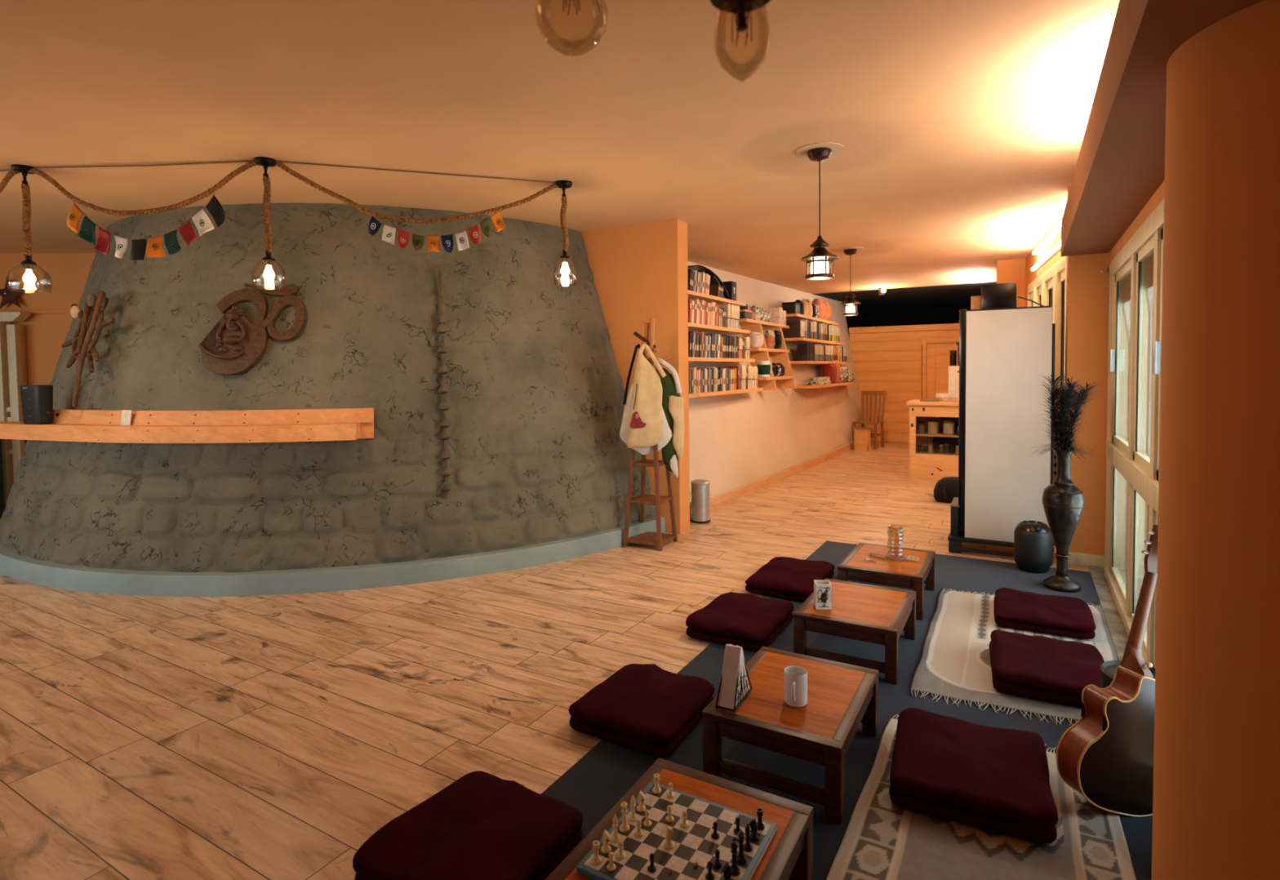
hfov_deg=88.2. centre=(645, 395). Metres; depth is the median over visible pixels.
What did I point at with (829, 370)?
cloth bag
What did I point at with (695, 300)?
book
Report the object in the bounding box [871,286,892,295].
ceiling spotlight
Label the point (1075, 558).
baseboard
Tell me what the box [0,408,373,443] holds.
wall ledge
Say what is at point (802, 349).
notebook
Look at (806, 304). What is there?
pouch
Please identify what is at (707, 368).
magazine
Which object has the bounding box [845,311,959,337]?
wall
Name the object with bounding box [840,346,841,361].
notebook
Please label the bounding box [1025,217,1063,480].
wall
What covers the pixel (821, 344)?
notebook
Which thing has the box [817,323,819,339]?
notebook
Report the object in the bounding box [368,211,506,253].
prayer flag string
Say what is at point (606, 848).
knight
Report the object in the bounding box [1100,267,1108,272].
curtain hook
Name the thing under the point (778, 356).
rack
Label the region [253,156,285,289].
pendant lamp
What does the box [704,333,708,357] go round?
magazine
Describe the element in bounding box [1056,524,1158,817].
guitar
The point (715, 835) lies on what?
pawn
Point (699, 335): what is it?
magazine
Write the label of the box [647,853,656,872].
pawn
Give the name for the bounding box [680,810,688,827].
pawn
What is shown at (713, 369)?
magazine
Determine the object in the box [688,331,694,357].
magazine
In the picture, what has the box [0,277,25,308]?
metal star
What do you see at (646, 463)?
shelf
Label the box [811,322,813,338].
notebook
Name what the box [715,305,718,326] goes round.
book
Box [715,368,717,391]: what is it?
magazine
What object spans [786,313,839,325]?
wall shelf
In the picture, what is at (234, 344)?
wall sculpture
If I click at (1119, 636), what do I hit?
trim
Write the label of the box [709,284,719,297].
book
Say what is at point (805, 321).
notebook
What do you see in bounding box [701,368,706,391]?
magazine
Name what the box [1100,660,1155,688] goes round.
pot
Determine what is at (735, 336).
magazine
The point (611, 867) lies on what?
pawn
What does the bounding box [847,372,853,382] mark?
cloth bag
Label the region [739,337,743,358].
book
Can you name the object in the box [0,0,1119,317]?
ceiling
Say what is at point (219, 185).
swag
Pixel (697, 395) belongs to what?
wall shelf
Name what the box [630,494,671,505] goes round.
shelf
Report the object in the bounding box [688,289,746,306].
wall shelf
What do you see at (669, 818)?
pawn
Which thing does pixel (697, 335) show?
magazine
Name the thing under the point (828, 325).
notebook
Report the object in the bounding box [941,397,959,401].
paper stack
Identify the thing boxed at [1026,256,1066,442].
window
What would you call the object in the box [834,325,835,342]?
notebook
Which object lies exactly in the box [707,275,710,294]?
magazine
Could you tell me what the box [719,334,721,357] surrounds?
magazine
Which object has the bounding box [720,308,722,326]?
book
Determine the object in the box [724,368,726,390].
magazine
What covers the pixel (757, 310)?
pouch
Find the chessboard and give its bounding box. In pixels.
[576,782,777,879]
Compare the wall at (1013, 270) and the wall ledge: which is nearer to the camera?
the wall ledge
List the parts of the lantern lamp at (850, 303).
frosted bulb, cord, ceiling plate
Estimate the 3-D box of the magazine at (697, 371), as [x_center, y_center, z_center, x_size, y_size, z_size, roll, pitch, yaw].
[0.438,-0.136,6.542,0.162,0.224,0.048,1,2,30]
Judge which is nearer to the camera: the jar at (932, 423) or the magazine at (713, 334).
the magazine at (713, 334)
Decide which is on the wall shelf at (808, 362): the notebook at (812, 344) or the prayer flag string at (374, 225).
the notebook at (812, 344)
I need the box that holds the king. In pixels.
[729,836,740,875]
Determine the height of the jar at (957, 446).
0.100 m
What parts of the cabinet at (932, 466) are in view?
rail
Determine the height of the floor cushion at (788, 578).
0.099 m
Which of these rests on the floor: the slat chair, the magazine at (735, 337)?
the slat chair
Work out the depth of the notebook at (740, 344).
7.69 m
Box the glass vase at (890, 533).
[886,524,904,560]
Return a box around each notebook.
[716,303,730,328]
[730,304,734,328]
[730,364,746,389]
[733,304,737,328]
[737,305,739,328]
[737,336,750,358]
[737,337,742,358]
[746,365,753,388]
[752,366,757,388]
[768,307,782,324]
[782,310,786,324]
[796,343,808,360]
[804,320,806,337]
[807,320,808,338]
[808,320,814,338]
[808,321,811,338]
[808,343,810,360]
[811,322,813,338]
[812,343,813,360]
[813,343,815,360]
[815,321,817,339]
[815,345,817,360]
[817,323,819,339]
[817,344,818,360]
[818,344,820,360]
[820,323,822,340]
[821,324,822,340]
[821,344,826,361]
[822,346,823,360]
[825,325,826,340]
[826,324,828,341]
[826,346,828,361]
[828,324,833,341]
[828,325,830,341]
[830,346,831,361]
[833,346,835,360]
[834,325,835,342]
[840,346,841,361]
[841,347,843,361]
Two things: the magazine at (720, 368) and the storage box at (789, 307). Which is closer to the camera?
the magazine at (720, 368)
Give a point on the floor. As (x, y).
(260, 737)
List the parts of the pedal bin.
bin lid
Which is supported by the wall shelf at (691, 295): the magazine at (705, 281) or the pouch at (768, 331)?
the magazine at (705, 281)
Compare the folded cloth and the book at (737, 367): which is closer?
the book at (737, 367)
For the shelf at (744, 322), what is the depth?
8.44 m
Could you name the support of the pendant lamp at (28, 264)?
hanging from the ceiling
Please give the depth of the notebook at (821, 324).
10.44 m
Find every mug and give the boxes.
[756,360,772,377]
[783,666,807,706]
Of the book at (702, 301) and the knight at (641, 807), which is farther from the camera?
the book at (702, 301)
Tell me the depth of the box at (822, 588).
3.17 m
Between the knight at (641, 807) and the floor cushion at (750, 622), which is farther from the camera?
the floor cushion at (750, 622)
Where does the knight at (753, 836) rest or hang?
on the chessboard
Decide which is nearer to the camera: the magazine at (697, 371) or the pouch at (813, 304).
the magazine at (697, 371)
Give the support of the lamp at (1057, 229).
attached to the wall at (1031, 260)
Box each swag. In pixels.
[0,169,19,193]
[27,160,259,216]
[274,160,558,223]
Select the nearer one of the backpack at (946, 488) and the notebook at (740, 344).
the backpack at (946, 488)
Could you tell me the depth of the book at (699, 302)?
6.96 m
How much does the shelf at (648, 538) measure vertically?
0.024 m
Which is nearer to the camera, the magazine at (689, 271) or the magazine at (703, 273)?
the magazine at (689, 271)
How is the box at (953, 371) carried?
on the paper stack at (939, 394)
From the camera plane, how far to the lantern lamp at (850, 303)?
7.05 m
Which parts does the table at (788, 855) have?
leg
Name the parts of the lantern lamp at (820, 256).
frosted bulb, cord, ceiling plate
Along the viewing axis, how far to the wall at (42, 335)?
6.81 m
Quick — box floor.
[0,441,1089,879]
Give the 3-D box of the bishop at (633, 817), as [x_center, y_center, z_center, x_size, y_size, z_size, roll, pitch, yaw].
[-0.033,1.046,1.680,0.024,0.061,0.024,1,2,30]
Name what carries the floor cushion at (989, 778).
on the woven rug at (882, 839)
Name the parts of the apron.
toggle cord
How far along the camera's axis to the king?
1.49 m
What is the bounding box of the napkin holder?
[715,644,752,712]
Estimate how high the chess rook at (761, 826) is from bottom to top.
0.044 m
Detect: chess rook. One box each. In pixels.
[591,840,601,865]
[652,773,661,793]
[756,808,764,830]
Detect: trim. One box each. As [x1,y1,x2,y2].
[0,309,70,313]
[848,323,959,333]
[1088,565,1128,660]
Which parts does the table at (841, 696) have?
leg, table panel, leg, leg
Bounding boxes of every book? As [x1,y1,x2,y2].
[688,298,691,322]
[690,300,693,323]
[691,298,698,324]
[692,299,697,323]
[698,299,704,324]
[698,302,700,324]
[700,302,702,324]
[703,300,706,324]
[705,302,708,324]
[706,302,710,324]
[706,302,713,325]
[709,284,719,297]
[709,302,711,325]
[712,302,715,325]
[714,302,716,325]
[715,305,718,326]
[718,307,724,327]
[718,308,719,326]
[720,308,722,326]
[722,309,724,327]
[724,365,739,389]
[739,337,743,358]
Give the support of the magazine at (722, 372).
on the wall shelf at (697, 395)
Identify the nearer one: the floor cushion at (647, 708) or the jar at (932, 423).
the floor cushion at (647, 708)
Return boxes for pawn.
[606,851,616,871]
[616,840,625,859]
[635,819,643,837]
[643,808,651,826]
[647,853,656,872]
[666,782,674,798]
[666,804,674,822]
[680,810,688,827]
[705,860,714,879]
[711,821,719,839]
[712,848,721,868]
[733,816,742,834]
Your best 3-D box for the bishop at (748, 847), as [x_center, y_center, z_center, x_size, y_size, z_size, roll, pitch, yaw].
[0.242,1.047,1.571,0.024,0.061,0.024,0,2,7]
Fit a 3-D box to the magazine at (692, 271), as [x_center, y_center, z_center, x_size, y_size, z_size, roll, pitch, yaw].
[0.403,-1.211,7.049,0.200,0.228,0.069,1,2,30]
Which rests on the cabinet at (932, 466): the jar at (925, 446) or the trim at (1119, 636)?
the jar at (925, 446)
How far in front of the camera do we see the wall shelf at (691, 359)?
7.19 m
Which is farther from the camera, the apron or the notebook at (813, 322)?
the notebook at (813, 322)
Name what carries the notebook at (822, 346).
on the wall shelf at (808, 362)
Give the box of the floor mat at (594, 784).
[540,541,1152,879]
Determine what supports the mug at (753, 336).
on the rack at (778, 356)
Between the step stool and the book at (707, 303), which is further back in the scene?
the step stool
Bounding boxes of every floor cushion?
[352,770,583,879]
[568,663,715,757]
[685,591,794,651]
[745,556,835,602]
[888,707,1058,843]
[988,629,1104,706]
[993,587,1096,639]
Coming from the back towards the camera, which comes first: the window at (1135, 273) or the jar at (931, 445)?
the jar at (931, 445)
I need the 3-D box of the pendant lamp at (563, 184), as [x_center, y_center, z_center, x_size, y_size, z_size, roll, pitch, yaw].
[-0.549,-1.091,4.468,0.159,0.685,0.159,0,2,5]
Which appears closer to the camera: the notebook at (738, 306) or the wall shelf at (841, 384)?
the notebook at (738, 306)
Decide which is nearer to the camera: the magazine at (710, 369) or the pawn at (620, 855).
the pawn at (620, 855)
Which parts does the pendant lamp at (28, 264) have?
bulb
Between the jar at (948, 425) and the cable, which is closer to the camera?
the cable
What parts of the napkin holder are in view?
frame, frame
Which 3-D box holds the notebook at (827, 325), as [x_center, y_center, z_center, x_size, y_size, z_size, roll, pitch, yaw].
[2.905,-1.016,10.785,0.152,0.270,0.060,1,2,30]
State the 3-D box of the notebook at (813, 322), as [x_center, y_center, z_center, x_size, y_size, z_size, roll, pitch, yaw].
[2.486,-0.987,10.050,0.152,0.276,0.060,1,2,30]
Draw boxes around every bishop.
[610,813,620,842]
[628,795,637,822]
[743,822,752,852]
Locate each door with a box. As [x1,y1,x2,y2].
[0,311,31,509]
[920,337,959,399]
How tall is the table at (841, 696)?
0.239 m
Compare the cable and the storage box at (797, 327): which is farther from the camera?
the storage box at (797, 327)
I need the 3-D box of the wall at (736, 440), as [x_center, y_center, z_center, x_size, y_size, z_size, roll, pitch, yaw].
[1.844,-0.309,9.364,0.817,2.670,7.922,1,3,31]
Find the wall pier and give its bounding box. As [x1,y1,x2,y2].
[1065,182,1109,555]
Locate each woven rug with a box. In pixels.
[826,714,1136,879]
[910,587,1117,725]
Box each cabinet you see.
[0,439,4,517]
[906,400,959,480]
[947,306,1057,564]
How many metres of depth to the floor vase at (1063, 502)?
4.09 m
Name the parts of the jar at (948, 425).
lid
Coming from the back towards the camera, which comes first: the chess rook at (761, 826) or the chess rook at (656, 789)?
the chess rook at (656, 789)
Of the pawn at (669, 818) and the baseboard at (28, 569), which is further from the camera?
the baseboard at (28, 569)
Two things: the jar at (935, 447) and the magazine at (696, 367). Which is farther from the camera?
the jar at (935, 447)
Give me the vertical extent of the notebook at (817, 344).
0.246 m
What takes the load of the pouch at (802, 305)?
on the wall shelf at (790, 316)
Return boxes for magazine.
[687,268,692,290]
[688,331,692,356]
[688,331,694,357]
[688,367,696,393]
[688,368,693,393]
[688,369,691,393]
[690,271,693,290]
[692,270,696,291]
[693,271,695,291]
[693,333,695,357]
[693,333,697,357]
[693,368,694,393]
[694,332,703,357]
[695,367,697,392]
[696,271,699,292]
[696,334,698,357]
[696,370,697,392]
[697,271,700,292]
[697,334,699,357]
[697,368,701,392]
[697,369,700,392]
[698,334,702,357]
[700,272,702,293]
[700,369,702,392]
[701,271,704,293]
[701,368,704,392]
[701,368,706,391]
[702,333,704,357]
[702,367,709,391]
[703,273,706,293]
[703,334,706,357]
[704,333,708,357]
[705,336,707,357]
[706,273,708,293]
[706,368,707,391]
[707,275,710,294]
[707,334,710,357]
[708,333,713,357]
[709,368,711,391]
[710,368,715,391]
[711,368,712,391]
[712,334,715,357]
[713,333,715,357]
[715,333,716,357]
[715,334,718,357]
[715,367,721,391]
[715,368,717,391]
[716,333,719,357]
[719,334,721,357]
[720,337,723,358]
[721,333,724,358]
[721,368,724,391]
[722,367,728,390]
[723,335,725,358]
[723,368,725,391]
[724,334,728,358]
[724,335,726,358]
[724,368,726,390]
[728,335,730,358]
[728,368,729,390]
[728,368,736,390]
[730,369,732,390]
[731,336,733,358]
[733,336,736,358]
[733,337,734,358]
[735,336,737,358]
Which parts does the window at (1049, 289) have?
sash, sash, frame, sash, pane, sash, pane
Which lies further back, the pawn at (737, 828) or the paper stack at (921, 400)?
the paper stack at (921, 400)
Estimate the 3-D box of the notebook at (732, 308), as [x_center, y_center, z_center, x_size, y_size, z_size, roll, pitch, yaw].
[0.953,-0.923,7.769,0.158,0.283,0.090,1,2,30]
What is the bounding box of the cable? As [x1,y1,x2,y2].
[0,160,555,183]
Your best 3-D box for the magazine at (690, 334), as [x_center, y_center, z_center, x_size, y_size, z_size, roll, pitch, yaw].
[0.373,-0.507,6.625,0.173,0.253,0.064,1,2,30]
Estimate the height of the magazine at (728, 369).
0.235 m
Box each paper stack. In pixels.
[920,399,938,401]
[936,392,959,397]
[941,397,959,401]
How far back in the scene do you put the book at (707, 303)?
7.17 m
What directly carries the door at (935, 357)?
in the wall at (890, 362)
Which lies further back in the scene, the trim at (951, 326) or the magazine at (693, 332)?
the trim at (951, 326)
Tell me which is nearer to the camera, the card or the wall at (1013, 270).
the card
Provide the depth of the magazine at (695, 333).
6.66 m
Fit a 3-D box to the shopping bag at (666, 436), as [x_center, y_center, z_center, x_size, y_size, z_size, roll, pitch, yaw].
[-0.002,0.032,5.191,0.413,0.874,0.080,0,2,6]
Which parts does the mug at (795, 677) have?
handle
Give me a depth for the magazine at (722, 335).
7.28 m
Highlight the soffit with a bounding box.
[1061,0,1263,256]
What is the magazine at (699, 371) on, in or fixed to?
on the wall shelf at (697, 395)
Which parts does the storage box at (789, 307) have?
lid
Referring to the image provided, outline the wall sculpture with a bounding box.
[61,291,115,373]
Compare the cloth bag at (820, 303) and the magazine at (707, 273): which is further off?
the cloth bag at (820, 303)
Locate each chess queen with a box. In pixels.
[619,801,629,831]
[737,830,746,863]
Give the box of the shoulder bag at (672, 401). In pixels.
[656,357,684,477]
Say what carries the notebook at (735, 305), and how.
on the wall shelf at (691, 326)
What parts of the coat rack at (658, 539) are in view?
leg, leg, leg, leg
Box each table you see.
[545,757,813,879]
[702,646,878,824]
[793,577,915,684]
[837,542,935,620]
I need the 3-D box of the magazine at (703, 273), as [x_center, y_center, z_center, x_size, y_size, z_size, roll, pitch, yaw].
[0.548,-1.229,7.281,0.191,0.243,0.078,1,2,30]
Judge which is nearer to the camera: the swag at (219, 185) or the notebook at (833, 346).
the swag at (219, 185)
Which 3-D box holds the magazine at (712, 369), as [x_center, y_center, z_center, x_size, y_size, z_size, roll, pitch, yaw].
[0.608,-0.157,6.850,0.173,0.237,0.042,1,2,30]
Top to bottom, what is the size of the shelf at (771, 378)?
0.036 m
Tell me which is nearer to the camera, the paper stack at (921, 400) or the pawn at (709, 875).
the pawn at (709, 875)
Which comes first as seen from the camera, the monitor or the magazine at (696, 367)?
the monitor
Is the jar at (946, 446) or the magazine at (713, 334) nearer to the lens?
the magazine at (713, 334)
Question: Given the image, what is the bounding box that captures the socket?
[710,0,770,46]
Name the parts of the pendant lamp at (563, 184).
bulb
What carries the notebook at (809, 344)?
on the wall shelf at (808, 362)
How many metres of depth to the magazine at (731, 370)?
7.23 m
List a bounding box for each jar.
[916,422,925,433]
[917,444,922,452]
[923,444,927,452]
[928,418,937,434]
[928,443,933,453]
[933,445,937,453]
[938,444,943,453]
[942,420,954,434]
[944,444,949,453]
[950,446,954,453]
[955,445,958,453]
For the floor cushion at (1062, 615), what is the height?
0.100 m
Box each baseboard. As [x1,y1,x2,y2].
[0,502,691,596]
[709,442,853,510]
[1067,551,1105,567]
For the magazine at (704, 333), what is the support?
on the wall shelf at (691, 359)
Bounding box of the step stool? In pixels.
[853,426,871,451]
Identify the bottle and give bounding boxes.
[950,350,956,365]
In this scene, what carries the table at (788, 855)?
on the floor mat at (594, 784)
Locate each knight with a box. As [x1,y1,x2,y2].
[600,829,611,853]
[636,790,645,812]
[664,826,674,849]
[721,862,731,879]
[748,817,759,840]
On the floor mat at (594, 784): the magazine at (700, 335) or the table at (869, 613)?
the table at (869, 613)
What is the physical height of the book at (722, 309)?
0.203 m
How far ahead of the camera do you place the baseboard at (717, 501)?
8.07 m
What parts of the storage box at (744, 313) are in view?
lid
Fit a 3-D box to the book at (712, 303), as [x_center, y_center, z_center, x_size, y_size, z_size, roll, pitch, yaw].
[0.653,-0.892,7.286,0.173,0.265,0.066,1,2,30]
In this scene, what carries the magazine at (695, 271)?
on the wall shelf at (691, 295)
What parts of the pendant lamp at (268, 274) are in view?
bulb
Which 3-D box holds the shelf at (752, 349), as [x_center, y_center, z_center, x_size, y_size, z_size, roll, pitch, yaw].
[1.557,-0.587,8.658,0.289,0.036,1.210,1,2,30]
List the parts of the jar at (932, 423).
lid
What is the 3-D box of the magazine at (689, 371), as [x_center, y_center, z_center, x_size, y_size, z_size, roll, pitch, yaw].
[0.363,-0.132,6.402,0.158,0.227,0.038,1,2,30]
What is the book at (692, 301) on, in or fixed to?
on the wall shelf at (691, 326)
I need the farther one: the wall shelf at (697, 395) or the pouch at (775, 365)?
the pouch at (775, 365)
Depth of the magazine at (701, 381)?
6.57 m
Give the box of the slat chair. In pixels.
[852,391,886,448]
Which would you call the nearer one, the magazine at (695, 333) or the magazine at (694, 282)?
the magazine at (695, 333)
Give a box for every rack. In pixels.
[622,318,677,551]
[739,318,796,390]
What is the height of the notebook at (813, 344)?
0.254 m
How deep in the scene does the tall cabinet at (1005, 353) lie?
4.81 m
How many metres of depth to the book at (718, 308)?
7.40 m
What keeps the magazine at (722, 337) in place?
on the wall shelf at (691, 359)
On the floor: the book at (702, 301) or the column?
the column
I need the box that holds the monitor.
[981,282,1053,310]
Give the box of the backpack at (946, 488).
[933,476,958,503]
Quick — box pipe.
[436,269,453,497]
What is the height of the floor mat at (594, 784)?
0.006 m
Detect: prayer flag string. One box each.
[66,193,225,260]
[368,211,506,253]
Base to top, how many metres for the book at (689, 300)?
0.251 m
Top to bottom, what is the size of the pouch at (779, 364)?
0.178 m
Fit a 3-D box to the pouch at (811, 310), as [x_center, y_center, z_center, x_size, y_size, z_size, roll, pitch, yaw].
[2.528,-1.323,10.277,0.131,0.237,0.186,1,2,30]
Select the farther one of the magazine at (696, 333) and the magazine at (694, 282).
the magazine at (694, 282)
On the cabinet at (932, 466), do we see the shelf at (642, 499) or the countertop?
the countertop
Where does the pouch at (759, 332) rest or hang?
on the rack at (778, 356)
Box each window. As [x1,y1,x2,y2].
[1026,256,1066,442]
[1104,198,1164,667]
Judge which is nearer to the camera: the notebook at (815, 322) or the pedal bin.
the pedal bin
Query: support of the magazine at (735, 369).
on the wall shelf at (697, 395)
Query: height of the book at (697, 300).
0.263 m
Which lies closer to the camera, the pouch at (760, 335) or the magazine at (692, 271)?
the magazine at (692, 271)
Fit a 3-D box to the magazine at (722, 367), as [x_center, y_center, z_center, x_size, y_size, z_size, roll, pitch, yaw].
[0.810,-0.178,7.202,0.170,0.249,0.048,1,2,30]
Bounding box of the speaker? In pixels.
[19,385,53,424]
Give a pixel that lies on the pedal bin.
(700, 493)
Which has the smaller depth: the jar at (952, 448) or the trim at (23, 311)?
the trim at (23, 311)
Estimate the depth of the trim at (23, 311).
6.77 m
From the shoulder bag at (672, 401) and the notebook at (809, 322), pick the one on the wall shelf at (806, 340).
the notebook at (809, 322)
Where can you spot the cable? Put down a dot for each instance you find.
(252, 160)
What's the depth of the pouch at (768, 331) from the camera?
8.73 m
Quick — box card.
[120,409,132,425]
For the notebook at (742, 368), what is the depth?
7.53 m
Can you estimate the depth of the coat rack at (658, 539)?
5.25 m
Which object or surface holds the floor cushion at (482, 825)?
on the floor mat at (594, 784)
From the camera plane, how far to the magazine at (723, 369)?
7.06 m
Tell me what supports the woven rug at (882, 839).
on the floor mat at (594, 784)
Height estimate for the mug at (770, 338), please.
0.186 m
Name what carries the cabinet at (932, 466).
on the floor
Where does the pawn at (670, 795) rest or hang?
on the chessboard
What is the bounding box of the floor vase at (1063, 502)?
[1024,373,1103,592]
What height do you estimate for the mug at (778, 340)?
0.258 m
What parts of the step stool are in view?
panel, seat, panel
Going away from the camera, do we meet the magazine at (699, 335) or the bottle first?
the magazine at (699, 335)
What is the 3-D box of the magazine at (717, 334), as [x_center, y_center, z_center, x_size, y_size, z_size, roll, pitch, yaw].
[0.718,-0.535,7.210,0.173,0.258,0.068,1,2,30]
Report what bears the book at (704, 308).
on the wall shelf at (691, 326)
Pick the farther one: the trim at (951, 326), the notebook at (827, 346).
the trim at (951, 326)
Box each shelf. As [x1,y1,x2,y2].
[626,531,675,546]
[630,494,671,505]
[632,459,664,466]
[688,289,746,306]
[688,322,750,334]
[688,356,755,363]
[688,387,763,398]
[739,318,789,328]
[749,347,789,352]
[757,376,794,380]
[783,337,844,345]
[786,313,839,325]
[789,360,851,364]
[795,382,855,388]
[915,431,958,437]
[915,448,958,455]
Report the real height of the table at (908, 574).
0.239 m
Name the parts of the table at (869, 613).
leg, table panel, leg, leg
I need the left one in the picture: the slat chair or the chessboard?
the chessboard
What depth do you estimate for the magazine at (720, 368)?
6.99 m
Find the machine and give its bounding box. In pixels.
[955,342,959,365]
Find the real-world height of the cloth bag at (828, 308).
0.330 m
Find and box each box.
[722,280,736,301]
[739,309,751,319]
[782,302,799,314]
[786,320,804,337]
[813,579,831,609]
[948,365,959,393]
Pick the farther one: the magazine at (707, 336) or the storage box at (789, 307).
the storage box at (789, 307)
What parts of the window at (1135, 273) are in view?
sash handle, sash, pane, sash, pane, sash, pane, sash, pane, sash, sash handle, sash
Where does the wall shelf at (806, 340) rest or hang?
attached to the wall at (736, 440)
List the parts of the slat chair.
leg, post, seat, rail, leg, post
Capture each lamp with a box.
[8,164,51,293]
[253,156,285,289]
[554,180,576,285]
[795,142,844,280]
[837,247,863,315]
[1031,220,1062,254]
[1031,240,1061,271]
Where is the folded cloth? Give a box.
[804,377,831,385]
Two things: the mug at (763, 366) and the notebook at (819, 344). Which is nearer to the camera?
the mug at (763, 366)
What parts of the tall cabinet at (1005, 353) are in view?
drawer trim, drawer, frame, rail, vent strip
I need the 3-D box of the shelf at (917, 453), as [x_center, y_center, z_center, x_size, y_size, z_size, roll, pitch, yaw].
[3.801,0.731,8.291,0.820,0.020,0.460,1,2,30]
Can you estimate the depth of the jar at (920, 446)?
8.37 m
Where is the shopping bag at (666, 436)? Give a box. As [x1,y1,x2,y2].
[619,343,672,454]
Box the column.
[1151,0,1279,879]
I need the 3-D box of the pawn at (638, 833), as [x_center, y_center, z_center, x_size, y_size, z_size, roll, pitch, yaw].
[-0.017,1.060,1.623,0.021,0.036,0.021,0,2,13]
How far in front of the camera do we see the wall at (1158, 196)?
3.31 m
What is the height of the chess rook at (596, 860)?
0.044 m
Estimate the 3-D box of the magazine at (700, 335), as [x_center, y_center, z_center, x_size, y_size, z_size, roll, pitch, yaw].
[0.486,-0.504,6.803,0.172,0.232,0.062,1,2,30]
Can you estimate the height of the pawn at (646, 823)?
0.036 m
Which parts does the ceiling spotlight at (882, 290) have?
ceiling plate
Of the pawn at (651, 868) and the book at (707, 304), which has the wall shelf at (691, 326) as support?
the book at (707, 304)
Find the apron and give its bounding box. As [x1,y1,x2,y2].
[626,343,666,448]
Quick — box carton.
[970,295,981,309]
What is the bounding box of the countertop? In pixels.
[906,400,959,405]
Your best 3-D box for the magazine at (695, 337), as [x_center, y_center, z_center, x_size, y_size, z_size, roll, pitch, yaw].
[0.434,-0.502,6.720,0.167,0.236,0.060,1,2,30]
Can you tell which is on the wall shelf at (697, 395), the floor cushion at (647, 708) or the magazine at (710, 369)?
the magazine at (710, 369)
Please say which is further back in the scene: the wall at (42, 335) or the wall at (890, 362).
the wall at (890, 362)
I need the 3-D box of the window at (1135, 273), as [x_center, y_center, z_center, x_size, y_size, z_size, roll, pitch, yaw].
[2.359,0.219,3.067,0.102,2.080,3.335,1,2,30]
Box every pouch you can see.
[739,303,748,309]
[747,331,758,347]
[751,305,763,320]
[751,311,754,319]
[756,332,762,347]
[759,332,763,347]
[762,310,770,322]
[765,329,774,348]
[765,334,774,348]
[771,362,777,376]
[772,364,775,375]
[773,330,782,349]
[776,363,783,376]
[776,364,781,376]
[795,299,804,315]
[803,301,808,315]
[807,302,813,316]
[811,303,815,317]
[814,304,818,318]
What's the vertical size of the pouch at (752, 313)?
0.113 m
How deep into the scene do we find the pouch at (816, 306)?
10.55 m
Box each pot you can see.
[1013,520,1053,573]
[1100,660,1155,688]
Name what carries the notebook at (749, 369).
on the wall shelf at (697, 395)
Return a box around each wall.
[0,203,656,572]
[0,253,95,454]
[581,218,689,533]
[687,261,866,502]
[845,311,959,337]
[849,329,959,443]
[996,257,1025,307]
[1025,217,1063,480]
[1109,179,1164,264]
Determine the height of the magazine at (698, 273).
0.226 m
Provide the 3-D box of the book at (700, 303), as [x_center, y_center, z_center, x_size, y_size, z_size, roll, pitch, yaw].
[0.514,-0.865,7.041,0.165,0.233,0.058,1,2,30]
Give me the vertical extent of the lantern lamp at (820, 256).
0.745 m
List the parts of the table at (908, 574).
leg, table panel, leg, leg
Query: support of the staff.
on the wall ledge
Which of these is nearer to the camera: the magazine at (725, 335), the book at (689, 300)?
the book at (689, 300)
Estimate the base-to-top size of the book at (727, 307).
0.283 m
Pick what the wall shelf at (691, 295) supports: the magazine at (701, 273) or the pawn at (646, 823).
the magazine at (701, 273)
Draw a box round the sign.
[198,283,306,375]
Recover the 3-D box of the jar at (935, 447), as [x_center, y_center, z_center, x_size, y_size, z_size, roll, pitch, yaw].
[3.645,0.679,8.298,0.052,0.085,0.051,1,2,30]
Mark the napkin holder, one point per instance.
(734, 688)
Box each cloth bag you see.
[812,298,826,319]
[822,363,836,382]
[824,302,831,320]
[833,360,840,382]
[838,366,848,382]
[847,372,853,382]
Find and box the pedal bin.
[689,479,710,523]
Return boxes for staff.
[71,291,104,406]

